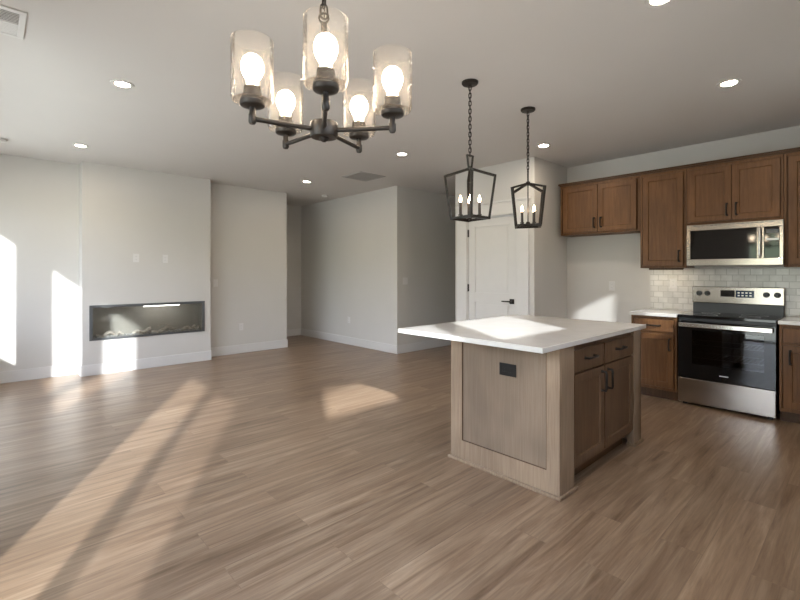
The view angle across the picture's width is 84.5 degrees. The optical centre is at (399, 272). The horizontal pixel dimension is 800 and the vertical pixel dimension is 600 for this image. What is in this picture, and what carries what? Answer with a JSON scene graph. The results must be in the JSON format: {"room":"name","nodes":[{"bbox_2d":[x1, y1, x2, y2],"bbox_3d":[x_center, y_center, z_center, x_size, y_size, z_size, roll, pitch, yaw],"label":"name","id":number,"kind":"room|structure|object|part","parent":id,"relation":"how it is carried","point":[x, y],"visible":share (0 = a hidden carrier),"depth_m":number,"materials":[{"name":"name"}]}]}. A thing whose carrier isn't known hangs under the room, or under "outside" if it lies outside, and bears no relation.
{"room":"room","nodes":[
{"label":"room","id":0,"kind":"room"},
{"bbox_2d":[0,154,286,371],"bbox_3d":[-4.057,-0.052,6.745,4.465,2.745,1.200,0,0,-43],"label":"wall","id":1,"kind":"structure","parent":0,"point":[39,198],"depth_m":5.71,"materials":[{"name":"paint"}]},
{"bbox_2d":[213,279,217,286],"bbox_3d":[-2.923,0.160,6.976,0.072,0.116,0.009,0,0,-43],"label":"light switch","id":2,"kind":"object","parent":1,"relation":"attached to","point":[215,281],"visible":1,"depth_m":6.97,"materials":[{"name":"white plastic"}]},
{"bbox_2d":[79,161,209,365],"bbox_3d":[-3.548,-0.052,6.235,1.595,2.745,0.240,0,0,-43],"label":"wall","id":3,"kind":"structure","parent":0,"point":[124,212],"depth_m":6.04,"materials":[{"name":"paint"}]},
{"bbox_2d":[133,254,138,261],"bbox_3d":[-3.606,-0.205,6.012,0.072,0.116,0.008,0,0,-43],"label":"power outlet","id":4,"kind":"object","parent":3,"relation":"attached to","point":[135,256],"visible":1,"depth_m":6.01,"materials":[{"name":"white plastic"}]},
{"bbox_2d":[89,301,204,340],"bbox_3d":[-3.543,0.647,6.222,1.433,0.457,0.237,0,0,-43],"label":"electric fireplace","id":5,"kind":"object","parent":3,"relation":"in","point":[118,321],"visible":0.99,"depth_m":6.22,"materials":[{"name":"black glass"}]},
{"bbox_2d":[162,255,167,262],"bbox_3d":[-3.341,-0.200,6.258,0.072,0.116,0.008,0,0,-43],"label":"power outlet","id":6,"kind":"object","parent":3,"relation":"attached to","point":[164,257],"visible":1,"depth_m":6.25,"materials":[{"name":"white plastic"}]},
{"bbox_2d":[287,205,300,329],"bbox_3d":[-1.407,-0.052,10.119,4.255,2.745,0.120,0,0,-43],"label":"wall","id":7,"kind":"structure","parent":0,"point":[293,212],"depth_m":9.26,"materials":[{"name":"paint"}]},
{"bbox_2d":[301,186,454,344],"bbox_3d":[0.072,-0.052,9.351,3.140,2.745,3.020,0,0,-43],"label":"wall","id":8,"kind":"structure","parent":0,"point":[358,250],"depth_m":7.83,"materials":[{"name":"paint"}]},
{"bbox_2d":[0,328,450,383],"bbox_3d":[-1.951,1.250,7.455,8.486,0.140,3.034,0,0,-43],"label":"baseboard","id":9,"kind":"structure","parent":8,"relation":"attached to","point":[67,369],"depth_m":6.51,"materials":[{"name":"white paint"}]},
{"bbox_2d":[403,278,407,284],"bbox_3d":[0.088,0.133,7.295,0.116,0.116,0.009,0,0,-43],"label":"light switch","id":10,"kind":"object","parent":8,"relation":"attached to","point":[405,280],"visible":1,"depth_m":7.30,"materials":[{"name":"white plastic"}]},
{"bbox_2d":[0,335,799,599],"bbox_3d":[-0.228,1.370,5.626,8.660,0.100,9.460,0,0,-43],"label":"floor","id":11,"kind":"structure","parent":0,"point":[311,468],"depth_m":2.60,"materials":[{"name":"brown wood"}]},
{"bbox_2d":[448,330,643,501],"bbox_3d":[1.136,0.880,3.298,1.352,0.880,0.877,0,0,-43],"label":"kitchen island","id":12,"kind":"object","parent":11,"relation":"on","point":[564,410],"visible":0.88,"depth_m":2.86,"materials":[{"name":"brown wood"}]},
{"bbox_3d":[0.657,0.880,2.866,0.030,0.880,0.824,0,0,-43],"label":"panel","id":13,"kind":"part","parent":12,"relation":"part of","materials":[{"name":"brown wood"}]},
{"bbox_2d":[499,362,515,377],"bbox_3d":[0.689,0.620,2.817,0.008,0.080,0.124,0,0,-43],"label":"power outlet","id":14,"kind":"object","parent":12,"relation":"attached to","point":[505,369],"visible":1,"depth_m":2.82,"materials":[{"name":"black plastic"}]},
{"bbox_2d":[398,314,645,353],"bbox_3d":[0.968,0.424,3.368,1.610,0.032,1.165,0,0,-43],"label":"island countertop","id":15,"kind":"structure","parent":12,"relation":"on","point":[529,333],"depth_m":3.12,"materials":[{"name":"white stone"}]},
{"bbox_3d":[1.129,1.309,3.306,1.352,0.022,0.856,0,0,-43],"label":"shoe molding","id":16,"kind":"part","parent":12,"relation":"part of","materials":[{"name":"brown wood"}]},
{"bbox_3d":[0.989,0.880,2.646,0.155,0.880,0.050,0,0,-43],"label":"corner post","id":17,"kind":"part","parent":12,"relation":"part of","materials":[{"name":"brown wood"}]},
{"bbox_3d":[1.221,0.545,2.846,0.437,0.140,0.020,0,0,-43],"label":"drawer","id":18,"kind":"part","parent":12,"relation":"part of","materials":[{"name":"brown wood"}]},
{"bbox_3d":[1.221,0.911,2.845,0.437,0.567,0.019,0,0,-43],"label":"door","id":19,"kind":"part","parent":12,"relation":"part of","materials":[{"name":"brown wood"}]},
{"bbox_3d":[1.235,0.538,2.818,0.150,0.021,0.040,0,0,-43],"label":"handle","id":20,"kind":"part","parent":12,"relation":"part of","materials":[{"name":"black metal"}]},
{"bbox_3d":[1.401,0.830,3.040,0.985,0.780,0.020,0,0,-43],"label":"frame","id":21,"kind":"part","parent":12,"relation":"part of","materials":[{"name":"brown wood"}]},
{"bbox_3d":[1.371,0.725,2.946,0.022,0.149,0.040,0,0,-43],"label":"handle","id":22,"kind":"part","parent":12,"relation":"part of","materials":[{"name":"black metal"}]},
{"bbox_3d":[1.444,0.725,3.014,0.022,0.149,0.040,0,0,-43],"label":"handle","id":23,"kind":"part","parent":12,"relation":"part of","materials":[{"name":"black metal"}]},
{"bbox_3d":[1.580,0.545,3.181,0.514,0.140,0.020,0,0,-43],"label":"drawer","id":24,"kind":"part","parent":12,"relation":"part of","materials":[{"name":"brown wood"}]},
{"bbox_3d":[1.580,0.911,3.181,0.514,0.567,0.019,0,0,-43],"label":"door","id":25,"kind":"part","parent":12,"relation":"part of","materials":[{"name":"brown wood"}]},
{"bbox_3d":[1.593,0.538,3.152,0.150,0.021,0.040,0,0,-43],"label":"handle","id":26,"kind":"part","parent":12,"relation":"part of","materials":[{"name":"black metal"}]},
{"bbox_3d":[1.816,0.880,3.418,0.138,0.880,0.050,0,0,-43],"label":"corner post","id":27,"kind":"part","parent":12,"relation":"part of","materials":[{"name":"brown wood"}]},
{"bbox_2d":[631,315,678,400],"bbox_3d":[2.868,0.886,4.825,0.655,0.868,0.434,0,0,-43],"label":"base cabinet","id":28,"kind":"object","parent":11,"relation":"on","point":[659,339],"visible":0.7,"depth_m":4.60,"materials":[{"name":"brown wood"}]},
{"bbox_3d":[2.667,0.548,4.634,0.019,0.127,0.380,0,0,-43],"label":"drawer","id":29,"kind":"part","parent":28,"relation":"part of","materials":[{"name":"brown wood"}]},
{"bbox_3d":[2.667,0.910,4.634,0.019,0.550,0.380,0,0,-43],"label":"door","id":30,"kind":"part","parent":28,"relation":"part of","materials":[{"name":"brown wood"}]},
{"bbox_2d":[629,308,690,317],"bbox_3d":[2.877,0.436,4.838,0.628,0.032,0.448,0,0,-43],"label":"countertop","id":31,"kind":"structure","parent":28,"relation":"on","point":[646,312],"depth_m":4.70,"materials":[{"name":"white stone"}]},
{"bbox_2d":[678,286,784,418],"bbox_3d":[3.279,0.732,4.371,0.658,1.176,0.766,0,0,-43],"label":"range","id":32,"kind":"object","parent":11,"relation":"on","point":[728,345],"visible":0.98,"depth_m":4.23,"materials":[{"name":"metal"}]},
{"bbox_2d":[678,321,775,390],"bbox_3d":[3.071,0.764,4.177,0.090,0.558,0.758,0,0,-43],"label":"oven","id":33,"kind":"object","parent":32,"relation":"in","point":[731,354],"depth_m":4.15,"materials":[{"name":"black glass"}]},
{"bbox_3d":[3.090,1.170,4.194,0.040,0.240,0.758,0,0,-43],"label":"drawer","id":34,"kind":"part","parent":32,"relation":"part of","materials":[{"name":"silver metal"}]},
{"bbox_2d":[678,311,784,322],"bbox_3d":[3.271,0.432,4.362,0.542,0.029,0.766,0,0,-43],"label":"cooktop","id":35,"kind":"object","parent":32,"relation":"in","point":[709,316],"depth_m":4.31,"materials":[{"name":"black glass"}]},
{"bbox_3d":[3.621,0.218,4.352,0.035,0.054,0.054,0,0,-43],"label":"knob","id":36,"kind":"part","parent":32,"relation":"part of","materials":[{"name":"plastic"}]},
{"bbox_3d":[3.679,0.218,4.290,0.035,0.054,0.054,0,0,-43],"label":"knob","id":37,"kind":"part","parent":32,"relation":"part of","materials":[{"name":"plastic"}]},
{"bbox_2d":[779,324,799,423],"bbox_3d":[3.880,0.886,3.741,0.655,0.868,0.940,0,0,-43],"label":"base cabinet","id":38,"kind":"object","parent":11,"relation":"on","point":[789,335],"visible":0.98,"depth_m":3.84,"materials":[{"name":"brown wood"}]},
{"bbox_2d":[778,316,799,325],"bbox_3d":[3.892,0.436,3.750,0.628,0.032,0.956,0,0,-43],"label":"countertop","id":39,"kind":"structure","parent":38,"relation":"on","point":[788,320],"depth_m":3.89,"materials":[{"name":"white stone"}]},
{"bbox_3d":[3.385,0.738,3.820,0.040,0.134,0.022,0,0,-43],"label":"handle","id":40,"kind":"part","parent":38,"relation":"part of","materials":[{"name":"black metal"}]},
{"bbox_3d":[3.521,0.548,3.718,0.019,0.127,0.425,0,0,-43],"label":"drawer","id":41,"kind":"part","parent":38,"relation":"part of","materials":[{"name":"brown wood"}]},
{"bbox_3d":[3.521,0.910,3.718,0.019,0.550,0.425,0,0,-43],"label":"door","id":42,"kind":"part","parent":38,"relation":"part of","materials":[{"name":"brown wood"}]},
{"bbox_2d":[0,0,799,205],"bbox_3d":[-0.228,-1.485,5.626,8.660,0.120,9.460,0,0,-43],"label":"ceiling","id":43,"kind":"structure","parent":0,"point":[604,80],"depth_m":3.22,"materials":[{"name":"paint"}]},
{"bbox_2d":[0,137,6,142],"bbox_3d":[-4.242,-1.406,4.659,0.124,0.038,0.124,0,0,-43],"label":"smoke detector","id":44,"kind":"object","parent":43,"relation":"attached to","point":[2,140],"visible":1,"depth_m":4.65,"materials":[{"name":"white plastic"}]},
{"bbox_2d":[0,4,26,39],"bbox_3d":[-2.271,-1.420,2.442,0.290,0.009,0.370,0,0,-43],"label":"ceiling vent","id":45,"kind":"object","parent":43,"relation":"in","point":[12,21],"visible":1,"depth_m":2.49,"materials":[{"name":"white metal"}]},
{"bbox_2d":[72,143,88,147],"bbox_3d":[-3.571,-1.421,4.918,0.156,0.007,0.156,0,0,-43],"label":"recessed light","id":46,"kind":"object","parent":43,"relation":"in","point":[75,144],"visible":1,"depth_m":4.91,"materials":[{"name":"white paint"}]},
{"bbox_2d":[110,79,133,88],"bbox_3d":[-2.092,-1.421,3.317,0.156,0.007,0.156,0,0,-43],"label":"recessed light","id":47,"kind":"object","parent":43,"relation":"in","point":[118,83],"visible":1,"depth_m":3.31,"materials":[{"name":"white paint"}]},
{"bbox_2d":[230,0,411,152],"bbox_3d":[-0.235,-0.926,1.431,0.547,0.997,0.552,0,0,0],"label":"chandelier","id":48,"kind":"object","parent":43,"relation":"hanging from","point":[325,84],"visible":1,"depth_m":1.38,"materials":[{"name":"black metal"}]},
{"bbox_3d":[-0.446,-0.609,1.330,0.125,0.186,0.125,0,0,0],"label":"lamp shade","id":49,"kind":"part","parent":48,"relation":"part of","materials":[{"name":"clear glass"}]},
{"bbox_2d":[240,84,264,109],"bbox_3d":[-0.446,-0.532,1.330,0.073,0.064,0.073,0,0,0],"label":"socket","id":50,"kind":"object","parent":48,"relation":"attached to","point":[255,101],"depth_m":1.31,"materials":[{"name":"black metal"}]},
{"bbox_3d":[-0.446,-0.612,1.330,0.066,0.096,0.066,0,0,0],"label":"bulb","id":51,"kind":"part","parent":48,"relation":"part of","materials":[{"name":"beige glass"}]},
{"bbox_3d":[-0.371,-0.476,1.374,0.198,0.056,0.023,0,0,-30],"label":"arm","id":52,"kind":"part","parent":48,"relation":"part of","materials":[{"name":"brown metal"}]},
{"bbox_2d":[275,116,295,136],"bbox_3d":[-0.414,-0.532,1.594,0.073,0.064,0.073,0,0,0],"label":"socket","id":53,"kind":"object","parent":48,"relation":"attached to","point":[283,131],"depth_m":1.57,"materials":[{"name":"black metal"}]},
{"bbox_3d":[-0.414,-0.609,1.594,0.125,0.186,0.125,0,0,0],"label":"lamp shade","id":54,"kind":"part","parent":48,"relation":"part of","materials":[{"name":"clear glass"}]},
{"bbox_3d":[-0.414,-0.612,1.594,0.066,0.096,0.066,0,0,0],"label":"bulb","id":55,"kind":"part","parent":48,"relation":"part of","materials":[{"name":"beige glass"}]},
{"bbox_3d":[-0.349,-0.476,1.536,0.198,0.056,0.023,0,0,42],"label":"arm","id":56,"kind":"part","parent":48,"relation":"part of","materials":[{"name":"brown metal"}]},
{"bbox_3d":[-0.249,-0.674,1.440,0.035,0.356,0.022,0,0,-29],"label":"stem","id":57,"kind":"part","parent":48,"relation":"part of","materials":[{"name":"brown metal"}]},
{"bbox_3d":[-0.248,-1.113,1.440,0.024,0.571,0.024,0,0,15],"label":"chain","id":58,"kind":"part","parent":48,"relation":"part of","materials":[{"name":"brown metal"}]},
{"bbox_2d":[312,66,338,95],"bbox_3d":[-0.205,-0.532,1.218,0.073,0.064,0.073,0,0,0],"label":"socket","id":59,"kind":"object","parent":48,"relation":"attached to","point":[325,83],"depth_m":1.19,"materials":[{"name":"black metal"}]},
{"bbox_3d":[-0.205,-0.609,1.218,0.125,0.186,0.125,0,0,0],"label":"lamp shade","id":60,"kind":"part","parent":48,"relation":"part of","materials":[{"name":"clear glass"}]},
{"bbox_3d":[-0.223,-0.476,1.304,0.023,0.056,0.197,0,0,-11],"label":"arm","id":61,"kind":"part","parent":48,"relation":"part of","materials":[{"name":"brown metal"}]},
{"bbox_3d":[-0.205,-0.612,1.218,0.066,0.096,0.066,0,0,0],"label":"bulb","id":62,"kind":"part","parent":48,"relation":"part of","materials":[{"name":"beige glass"}]},
{"bbox_3d":[-0.192,-0.476,1.566,0.023,0.056,0.198,0,0,26],"label":"arm","id":63,"kind":"part","parent":48,"relation":"part of","materials":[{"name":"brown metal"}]},
{"bbox_2d":[349,120,368,140],"bbox_3d":[-0.153,-0.532,1.645,0.073,0.064,0.073,0,0,0],"label":"socket","id":64,"kind":"object","parent":48,"relation":"attached to","point":[363,135],"depth_m":1.62,"materials":[{"name":"black metal"}]},
{"bbox_3d":[-0.153,-0.609,1.645,0.125,0.186,0.125,0,0,0],"label":"lamp shade","id":65,"kind":"part","parent":48,"relation":"part of","materials":[{"name":"clear glass"}]},
{"bbox_3d":[-0.153,-0.612,1.645,0.066,0.096,0.066,0,0,0],"label":"bulb","id":66,"kind":"part","parent":48,"relation":"part of","materials":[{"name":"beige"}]},
{"bbox_3d":[-0.111,-0.476,1.425,0.198,0.056,0.023,0,0,8],"label":"arm","id":67,"kind":"part","parent":48,"relation":"part of","materials":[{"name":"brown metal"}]},
{"bbox_2d":[381,95,403,118],"bbox_3d":[-0.024,-0.532,1.412,0.073,0.064,0.073,0,0,0],"label":"socket","id":68,"kind":"object","parent":48,"relation":"attached to","point":[392,108],"depth_m":1.39,"materials":[{"name":"black metal"}]},
{"bbox_3d":[-0.024,-0.609,1.412,0.125,0.186,0.125,0,0,0],"label":"lamp shade","id":69,"kind":"part","parent":48,"relation":"part of","materials":[{"name":"clear glass"}]},
{"bbox_3d":[-0.024,-0.612,1.412,0.066,0.096,0.066,0,0,0],"label":"bulb","id":70,"kind":"part","parent":48,"relation":"part of","materials":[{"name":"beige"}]},
{"bbox_2d":[342,171,385,181],"bbox_3d":[-0.541,-1.421,6.496,0.470,0.008,0.460,0,0,-43],"label":"ceiling vent","id":71,"kind":"object","parent":43,"relation":"in","point":[362,176],"visible":1,"depth_m":6.47,"materials":[{"name":"white metal"}]},
{"bbox_2d":[396,152,407,155],"bbox_3d":[0.024,-1.421,5.269,0.156,0.007,0.156,0,0,-43],"label":"recessed light","id":72,"kind":"object","parent":43,"relation":"in","point":[399,153],"visible":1,"depth_m":5.27,"materials":[{"name":"white paint"}]},
{"bbox_2d":[444,78,496,221],"bbox_3d":[0.522,-0.910,3.283,0.291,1.028,0.291,0,0,-40],"label":"pendant lantern","id":73,"kind":"object","parent":43,"relation":"hanging from","point":[468,83],"visible":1,"depth_m":3.27,"materials":[{"name":"black metal"}]},
{"bbox_2d":[458,195,462,215],"bbox_3d":[0.453,-0.505,3.289,0.036,0.155,0.036,0,0,-43],"label":"candle","id":74,"kind":"object","parent":73,"relation":"on","point":[460,198],"depth_m":3.28,"materials":[{"name":"black metal"}]},
{"bbox_3d":[0.522,-1.134,3.283,0.020,0.538,0.020,0,0,-25],"label":"chain","id":75,"kind":"part","parent":73,"relation":"part of","materials":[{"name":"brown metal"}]},
{"bbox_3d":[0.522,-0.596,3.283,0.291,0.400,0.291,0,0,-40],"label":"frame","id":76,"kind":"part","parent":73,"relation":"part of","materials":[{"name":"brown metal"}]},
{"bbox_2d":[477,195,481,214],"bbox_3d":[0.592,-0.505,3.277,0.036,0.155,0.036,0,0,-43],"label":"candle","id":77,"kind":"object","parent":73,"relation":"on","point":[479,198],"depth_m":3.27,"materials":[{"name":"black metal"}]},
{"bbox_2d":[511,106,545,228],"bbox_3d":[1.112,-0.910,3.824,0.291,1.028,0.291,0,0,15],"label":"pendant lantern","id":78,"kind":"object","parent":43,"relation":"hanging from","point":[529,109],"visible":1,"depth_m":3.78,"materials":[{"name":"black metal"}]},
{"bbox_2d":[520,206,523,222],"bbox_3d":[1.051,-0.505,3.789,0.036,0.155,0.036,0,0,-43],"label":"candle","id":79,"kind":"object","parent":78,"relation":"on","point":[522,206],"depth_m":3.78,"materials":[{"name":"black metal"}]},
{"bbox_3d":[1.112,-0.604,3.824,0.009,0.352,0.009,0,0,37],"label":"stem","id":80,"kind":"part","parent":78,"relation":"part of","materials":[{"name":"grey metal"}]},
{"bbox_3d":[1.112,-1.134,3.824,0.020,0.538,0.020,0,0,30],"label":"chain","id":81,"kind":"part","parent":78,"relation":"part of","materials":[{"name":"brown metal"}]},
{"bbox_3d":[1.112,-0.596,3.824,0.291,0.400,0.291,0,0,15],"label":"frame","id":82,"kind":"part","parent":78,"relation":"part of","materials":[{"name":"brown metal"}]},
{"bbox_2d":[532,205,535,222],"bbox_3d":[1.147,-0.505,3.763,0.036,0.155,0.036,0,0,-43],"label":"candle","id":83,"kind":"object","parent":78,"relation":"on","point":[534,205],"depth_m":3.76,"materials":[{"name":"black metal"}]},
{"bbox_2d":[536,143,550,147],"bbox_3d":[1.604,-1.421,4.918,0.156,0.007,0.156,0,0,-43],"label":"recessed light","id":84,"kind":"object","parent":43,"relation":"in","point":[545,145],"visible":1,"depth_m":4.91,"materials":[{"name":"white paint"}]},
{"bbox_2d":[644,0,673,7],"bbox_3d":[1.353,-1.421,2.280,0.156,0.007,0.156,0,0,-43],"label":"recessed light","id":85,"kind":"object","parent":43,"relation":"in","point":[654,3],"visible":1,"depth_m":2.32,"materials":[{"name":"white paint"}]},
{"bbox_2d":[716,78,741,87],"bbox_3d":[2.467,-1.421,3.300,0.156,0.007,0.156,0,0,-43],"label":"recessed light","id":86,"kind":"object","parent":43,"relation":"in","point":[731,82],"visible":1,"depth_m":3.30,"materials":[{"name":"white paint"}]},
{"bbox_2d":[455,157,566,321],"bbox_3d":[2.362,-0.052,6.903,3.130,2.745,1.245,0,0,-43],"label":"wall","id":87,"kind":"structure","parent":0,"point":[547,247],"depth_m":5.67,"materials":[{"name":"paint"}]},
{"bbox_2d":[468,216,515,319],"bbox_3d":[1.205,0.291,5.849,0.099,2.042,0.772,0,0,-43],"label":"door","id":88,"kind":"structure","parent":87,"relation":"in","point":[492,241],"depth_m":5.85,"materials":[{"name":"white paint"}]},
{"bbox_3d":[1.378,0.365,5.636,0.061,0.064,0.158,0,0,-43],"label":"handle","id":89,"kind":"part","parent":88,"relation":"part of","materials":[{"name":"black metal"}]},
{"bbox_2d":[455,196,530,320],"bbox_3d":[1.233,0.190,5.867,0.134,2.260,1.180,0,0,-43],"label":"trim","id":90,"kind":"structure","parent":87,"relation":"attached to","point":[500,208],"depth_m":5.70,"materials":[{"name":"white paint"}]},
{"bbox_2d":[567,125,799,322],"bbox_3d":[3.396,-0.052,4.818,0.100,2.745,3.215,0,0,-43],"label":"wall","id":91,"kind":"structure","parent":0,"point":[592,261],"depth_m":5.43,"materials":[{"name":"paint"}]},
{"bbox_2d":[561,175,639,236],"bbox_3d":[2.495,-0.795,5.431,0.375,0.630,0.950,0,0,-43],"label":"upper cabinet","id":92,"kind":"object","parent":91,"relation":"attached to","point":[607,207],"visible":0.99,"depth_m":5.29,"materials":[{"name":"brown wood"}]},
{"bbox_3d":[2.249,-0.790,5.493,0.019,0.570,0.433,0,0,-43],"label":"door","id":93,"kind":"part","parent":92,"relation":"part of","materials":[{"name":"brown wood"}]},
{"bbox_3d":[2.547,-0.790,5.172,0.019,0.570,0.431,0,0,-43],"label":"door","id":94,"kind":"part","parent":92,"relation":"part of","materials":[{"name":"brown wood"}]},
{"bbox_2d":[609,281,614,290],"bbox_3d":[2.661,0.163,5.527,0.008,0.116,0.072,0,0,-43],"label":"power outlet","id":95,"kind":"object","parent":91,"relation":"attached to","point":[611,283],"visible":1,"depth_m":5.52,"materials":[{"name":"white plastic"}]},
{"bbox_2d":[640,168,694,267],"bbox_3d":[2.975,-0.583,4.916,0.375,1.055,0.452,0,0,-43],"label":"upper cabinet","id":96,"kind":"object","parent":91,"relation":"attached to","point":[663,195],"visible":0.98,"depth_m":4.81,"materials":[{"name":"brown wood"}]},
{"bbox_3d":[2.875,-0.578,4.821,0.019,0.995,0.395,0,0,-43],"label":"door","id":97,"kind":"part","parent":96,"relation":"part of","materials":[{"name":"brown wood"}]},
{"bbox_2d":[649,268,683,269],"bbox_3d":[2.977,-0.045,4.923,0.030,0.020,0.340,0,0,-43],"label":"light","id":98,"kind":"object","parent":96,"relation":"attached to","point":[649,268],"visible":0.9,"depth_m":4.91,"materials":[{"name":"beige"}]},
{"bbox_2d":[650,267,799,315],"bbox_3d":[3.704,0.182,4.408,0.010,0.472,2.175,0,0,-43],"label":"backsplash","id":99,"kind":"structure","parent":91,"relation":"attached to","point":[662,296],"depth_m":4.74,"materials":[{"name":"tile"}]},
{"bbox_2d":[670,278,676,288],"bbox_3d":[3.119,0.120,5.021,0.008,0.116,0.072,0,0,-43],"label":"power outlet","id":100,"kind":"object","parent":99,"relation":"attached to","point":[673,281],"visible":1,"depth_m":5.02,"materials":[{"name":"white plastic"}]},
{"bbox_2d":[687,154,783,225],"bbox_3d":[3.397,-0.806,4.464,0.375,0.608,0.777,0,0,-43],"label":"upper cabinet","id":101,"kind":"object","parent":91,"relation":"attached to","point":[746,190],"visible":0.88,"depth_m":4.33,"materials":[{"name":"brown wood"}]},
{"bbox_3d":[3.169,-0.801,4.506,0.019,0.548,0.365,0,0,-43],"label":"door","id":102,"kind":"part","parent":101,"relation":"part of","materials":[{"name":"brown wood"}]},
{"bbox_3d":[3.421,-0.801,4.235,0.019,0.548,0.364,0,0,-43],"label":"door","id":103,"kind":"part","parent":101,"relation":"part of","materials":[{"name":"brown wood"}]},
{"bbox_2d":[784,151,799,266],"bbox_3d":[3.983,-0.583,3.835,0.375,1.055,0.937,0,0,-43],"label":"upper cabinet","id":104,"kind":"object","parent":91,"relation":"attached to","point":[791,160],"visible":1,"depth_m":4.04,"materials":[{"name":"brown wood"}]},
{"bbox_2d":[558,147,799,186],"bbox_3d":[3.246,-1.127,4.651,0.344,0.034,3.155,0,0,-43],"label":"trim","id":105,"kind":"structure","parent":104,"relation":"on","point":[796,149],"depth_m":4.63,"materials":[{"name":"brown wood"}]},
{"bbox_3d":[3.735,-0.578,3.899,0.019,0.995,0.435,0,0,-43],"label":"door","id":106,"kind":"part","parent":104,"relation":"part of","materials":[{"name":"brown wood"}]},
{"bbox_2d":[687,219,783,265],"bbox_3d":[3.378,-0.285,4.433,0.428,0.420,0.768,0,0,-43],"label":"microwave","id":107,"kind":"object","parent":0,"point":[750,242],"visible":1,"depth_m":4.30,"materials":[{"name":"metal"}]},
{"bbox_3d":[3.389,-0.290,4.145,0.052,0.291,0.022,0,0,-43],"label":"handle","id":108,"kind":"part","parent":107,"relation":"part of","materials":[{"name":"metal"}]},
{"bbox_3d":[3.475,-0.288,4.112,0.020,0.292,0.108,0,0,-43],"label":"control panel","id":109,"kind":"part","parent":107,"relation":"part of","materials":[{"name":"black glass"}]}
]}

